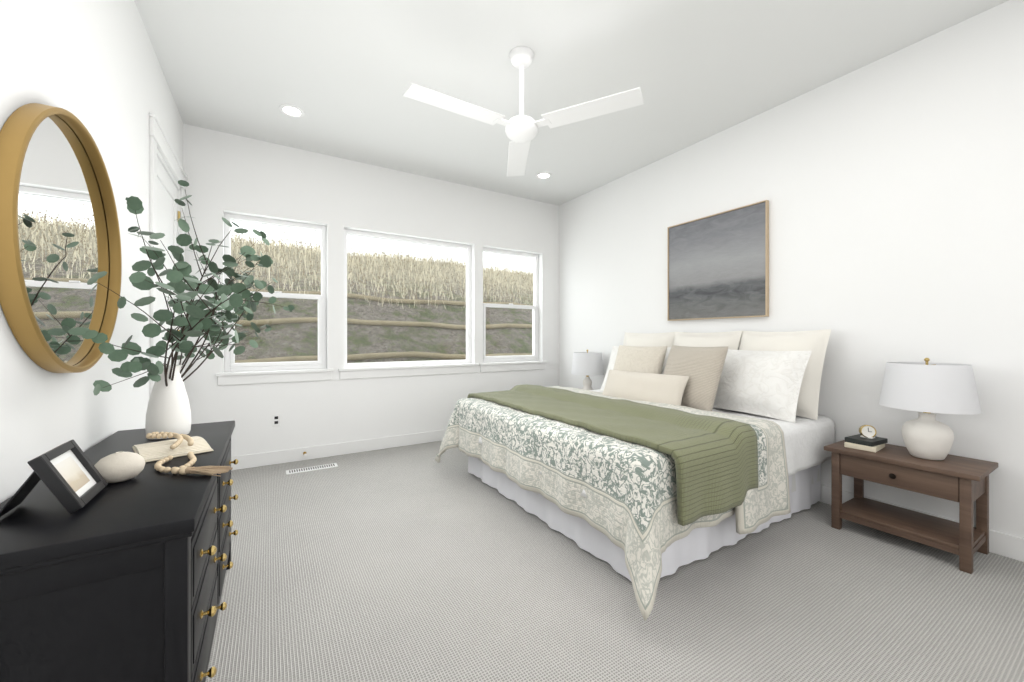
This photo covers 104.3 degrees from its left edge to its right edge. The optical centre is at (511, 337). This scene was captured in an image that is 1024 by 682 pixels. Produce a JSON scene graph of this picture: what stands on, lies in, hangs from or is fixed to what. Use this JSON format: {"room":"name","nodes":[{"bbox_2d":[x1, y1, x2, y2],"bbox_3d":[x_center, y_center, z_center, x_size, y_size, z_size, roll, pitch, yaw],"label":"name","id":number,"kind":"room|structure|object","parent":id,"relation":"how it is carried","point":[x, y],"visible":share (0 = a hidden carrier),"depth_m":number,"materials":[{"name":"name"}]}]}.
{"room":"bedroom","nodes":[
{"label":"bedroom","id":0,"kind":"room"},
{"bbox_2d":[0,0,182,502],"bbox_3d":[-1.503,-0.325,1.109,0.150,3.050,5.360,0,0,-31],"label":"wall","id":1,"kind":"structure","parent":0,"point":[94,67],"depth_m":1.64,"materials":[{"name":"paint"}]},
{"bbox_2d":[0,103,121,372],"bbox_3d":[-1.583,-0.330,1.436,0.050,0.910,0.910,0,0,-31],"label":"round mirror","id":2,"kind":"object","parent":1,"relation":"attached to","point":[60,243],"visible":1,"depth_m":1.35,"materials":[{"name":"gold metal"}]},
{"bbox_2d":[149,112,187,394],"bbox_3d":[-2.556,-0.093,2.903,0.222,2.587,1.124,0,0,-31],"label":"door frame","id":3,"kind":"structure","parent":1,"relation":"attached to","point":[166,191],"depth_m":2.84,"materials":[{"name":"white wood"}]},
{"bbox_2d":[183,124,558,456],"bbox_3d":[-1.129,-0.325,4.565,4.390,3.050,0.150,0,0,-31],"label":"wall","id":4,"kind":"structure","parent":0,"point":[245,176],"depth_m":4.09,"materials":[{"name":"paint"}]},
{"bbox_2d":[272,414,280,426],"bbox_3d":[-2.244,0.782,3.792,0.070,0.115,0.007,0,0,-31],"label":"electrical outlet plate","id":5,"kind":"object","parent":4,"relation":"attached to","point":[276,419],"visible":1,"depth_m":3.79,"materials":[{"name":"plastic"}]},
{"bbox_2d":[231,429,445,470],"bbox_3d":[-1.102,1.137,4.482,4.050,0.125,0.020,0,0,-31],"label":"baseboard","id":6,"kind":"structure","parent":4,"relation":"attached to","point":[320,451],"depth_m":4.04,"materials":[{"name":"white wood"}]},
{"bbox_2d":[215,213,546,385],"bbox_3d":[-1.122,-0.362,4.550,3.635,1.575,0.184,0,0,-31],"label":"window unit","id":7,"kind":"structure","parent":4,"relation":"in","point":[231,364],"depth_m":3.98,"materials":[{"name":"white plastic"}]},
{"bbox_2d":[344,229,470,367],"bbox_3d":[-1.160,-0.417,4.596,1.490,1.465,0.065,0,0,-31],"label":"window unit","id":8,"kind":"structure","parent":4,"relation":"in","point":[467,248],"depth_m":4.56,"materials":[{"name":"white plastic"}]},
{"bbox_2d":[483,247,538,362],"bbox_3d":[-0.029,-0.417,5.274,0.905,1.465,0.087,0,0,-31],"label":"window unit","id":9,"kind":"structure","parent":4,"relation":"in","point":[534,356],"depth_m":5.34,"materials":[{"name":"white plastic"}]},
{"bbox_2d":[134,0,1007,205],"bbox_3d":[0.306,-1.910,2.214,4.390,0.120,5.660,0,0,-31],"label":"ceiling","id":10,"kind":"structure","parent":0,"point":[343,75],"depth_m":2.72,"materials":[{"name":"paint"}]},
{"bbox_2d":[279,104,304,117],"bbox_3d":[-1.791,-1.845,3.241,0.184,0.008,0.184,0,0,-31],"label":"recessed light","id":11,"kind":"object","parent":10,"relation":"in","point":[291,110],"visible":1,"depth_m":3.23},
{"bbox_2d":[403,46,643,176],"bbox_3d":[-0.071,-1.573,2.529,1.216,0.553,1.388,0,0,-31],"label":"fan","id":12,"kind":"object","parent":10,"relation":"hanging from","point":[521,129],"visible":1,"depth_m":2.47,"materials":[{"name":"white metal"}]},
{"bbox_2d":[536,172,551,178],"bbox_3d":[0.362,-1.845,4.532,0.184,0.008,0.184,0,0,-31],"label":"recessed light","id":13,"kind":"object","parent":10,"relation":"in","point":[543,175],"visible":1,"depth_m":4.53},
{"bbox_2d":[206,441,1023,681],"bbox_3d":[0.306,1.260,2.214,4.390,0.120,5.660,0,0,-31],"label":"floor","id":14,"kind":"structure","parent":0,"point":[414,563],"depth_m":1.83,"materials":[{"name":"grey carpet"}]},
{"bbox_2d":[0,421,237,681],"bbox_3d":[-1.312,0.820,1.437,0.484,0.760,1.356,0,0,-31],"label":"dresser","id":15,"kind":"object","parent":14,"relation":"on","point":[123,581],"visible":0.98,"depth_m":0.94,"materials":[{"name":"black wood"}]},
{"bbox_2d":[0,439,107,516],"bbox_3d":[-1.194,0.361,1.036,0.161,0.151,0.190,0,0,-31],"label":"photo frame","id":16,"kind":"object","parent":15,"relation":"on","point":[68,474],"visible":1,"depth_m":1.02,"materials":[{"name":"black wood"}]},
{"bbox_2d":[94,451,144,482],"bbox_3d":[-1.207,0.395,1.226,0.117,0.087,0.117,0,0,-31],"label":"orb","id":17,"kind":"object","parent":15,"relation":"on","point":[120,466],"visible":0.88,"depth_m":1.20,"materials":[{"name":"stone"}]},
{"bbox_2d":[132,436,213,461],"bbox_3d":[-1.338,0.427,1.568,0.300,0.022,0.210,0,0,43],"label":"open book","id":18,"kind":"object","parent":15,"relation":"on","point":[153,451],"visible":0.75,"depth_m":1.51,"materials":[{"name":"paper"}]},
{"bbox_2d":[68,180,294,438],"bbox_3d":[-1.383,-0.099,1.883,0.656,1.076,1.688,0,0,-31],"label":"vase","id":19,"kind":"object","parent":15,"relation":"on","point":[168,409],"visible":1,"depth_m":1.64,"materials":[{"name":"white ceramic"}]},
{"bbox_2d":[146,432,232,476],"bbox_3d":[-1.192,0.412,1.450,0.322,0.054,0.620,0,0,-31],"label":"bead garland","id":20,"kind":"object","parent":15,"relation":"on","point":[186,468],"visible":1,"depth_m":1.32,"materials":[{"name":"brown wood"}]},
{"bbox_2d":[286,463,337,474],"bbox_3d":[-1.828,1.196,3.647,0.420,0.008,0.110,0,0,-31],"label":"floor vent","id":21,"kind":"object","parent":14,"relation":"in","point":[313,468],"visible":1,"depth_m":3.64,"materials":[{"name":"plastic"}]},
{"bbox_2d":[434,329,835,620],"bbox_3d":[0.833,0.569,3.141,2.166,1.261,2.379,0,0,-31],"label":"bed","id":22,"kind":"object","parent":14,"relation":"on","point":[650,463],"visible":1,"depth_m":2.45,"materials":[{"name":"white fabric"}]},
{"bbox_2d":[434,391,763,620],"bbox_3d":[0.372,0.823,2.860,1.088,0.595,2.379,0,0,-31],"label":"quilt","id":23,"kind":"object","parent":22,"relation":"on","point":[647,506],"depth_m":2.06,"materials":[{"name":"white fabric"}]},
{"bbox_2d":[466,384,758,526],"bbox_3d":[0.441,0.642,2.905,0.647,0.389,2.307,0,0,-31],"label":"throw","id":24,"kind":"object","parent":22,"relation":"on","point":[710,463],"depth_m":2.08,"materials":[{"name":"green fabric"}]},
{"bbox_2d":[824,440,997,573],"bbox_3d":[2.338,0.945,2.370,0.429,0.510,0.654,0,0,-31],"label":"nightstand","id":25,"kind":"object","parent":14,"relation":"on","point":[963,481],"visible":0.94,"depth_m":2.24,"materials":[{"name":"brown wood"}]},
{"bbox_2d":[844,434,887,452],"bbox_3d":[2.228,0.659,2.515,0.223,0.059,0.166,0,0,-31],"label":"books","id":26,"kind":"object","parent":25,"relation":"on","point":[875,444],"visible":0.9,"depth_m":2.46,"materials":[{"name":"paper"}]},
{"bbox_2d":[859,425,876,438],"bbox_3d":[2.241,0.588,2.510,0.073,0.082,0.081,0,0,-31],"label":"desk clock","id":27,"kind":"object","parent":26,"relation":"on","point":[868,431],"visible":1,"depth_m":2.50,"materials":[{"name":"gold metal"}]},
{"bbox_2d":[879,358,981,459],"bbox_3d":[2.397,0.402,2.301,0.410,0.575,0.410,0,0,-31],"label":"table lamp","id":28,"kind":"object","parent":25,"relation":"on","point":[926,389],"visible":1,"depth_m":2.21,"materials":[{"name":"ceramic"}]},
{"bbox_3d":[0.866,0.945,4.782,0.429,0.510,0.654,0,0,-31],"label":"nightstand","id":29,"kind":"object","parent":14,"relation":"on","visible":0},
{"bbox_2d":[571,350,603,389],"bbox_3d":[0.894,0.413,4.716,0.380,0.551,0.380,0,0,-31],"label":"table lamp","id":30,"kind":"object","parent":29,"relation":"on","point":[587,363],"visible":0.79,"depth_m":4.58,"materials":[{"name":"fabric"}]},
{"bbox_2d":[559,0,1023,537],"bbox_3d":[2.116,-0.325,3.318,0.150,3.050,5.360,0,0,-31],"label":"wall","id":31,"kind":"structure","parent":0,"point":[891,188],"depth_m":2.66,"materials":[{"name":"paint"}]},
{"bbox_2d":[667,200,768,320],"bbox_3d":[1.822,-0.642,3.614,0.040,0.939,0.934,0,0,-31],"label":"painting","id":32,"kind":"object","parent":31,"relation":"attached to","point":[717,264],"visible":1,"depth_m":3.54},
{"bbox_2d":[820,485,1023,561],"bbox_3d":[2.043,1.137,3.274,0.020,0.125,5.360,0,0,-31],"label":"baseboard","id":33,"kind":"structure","parent":31,"relation":"attached to","point":[1006,545],"depth_m":2.21,"materials":[{"name":"white wood"}]},
{"label":"outside","id":34,"kind":"structure","parent":0,"visible":0},
{"bbox_2d":[231,224,532,362],"bbox_3d":[-3.998,-0.579,12.058,25.009,4.443,15.250,0,0,-31],"label":"landscape","id":35,"kind":"structure","parent":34,"point":[285,333],"depth_m":8.62,"materials":[{"name":"plant"}]}
]}

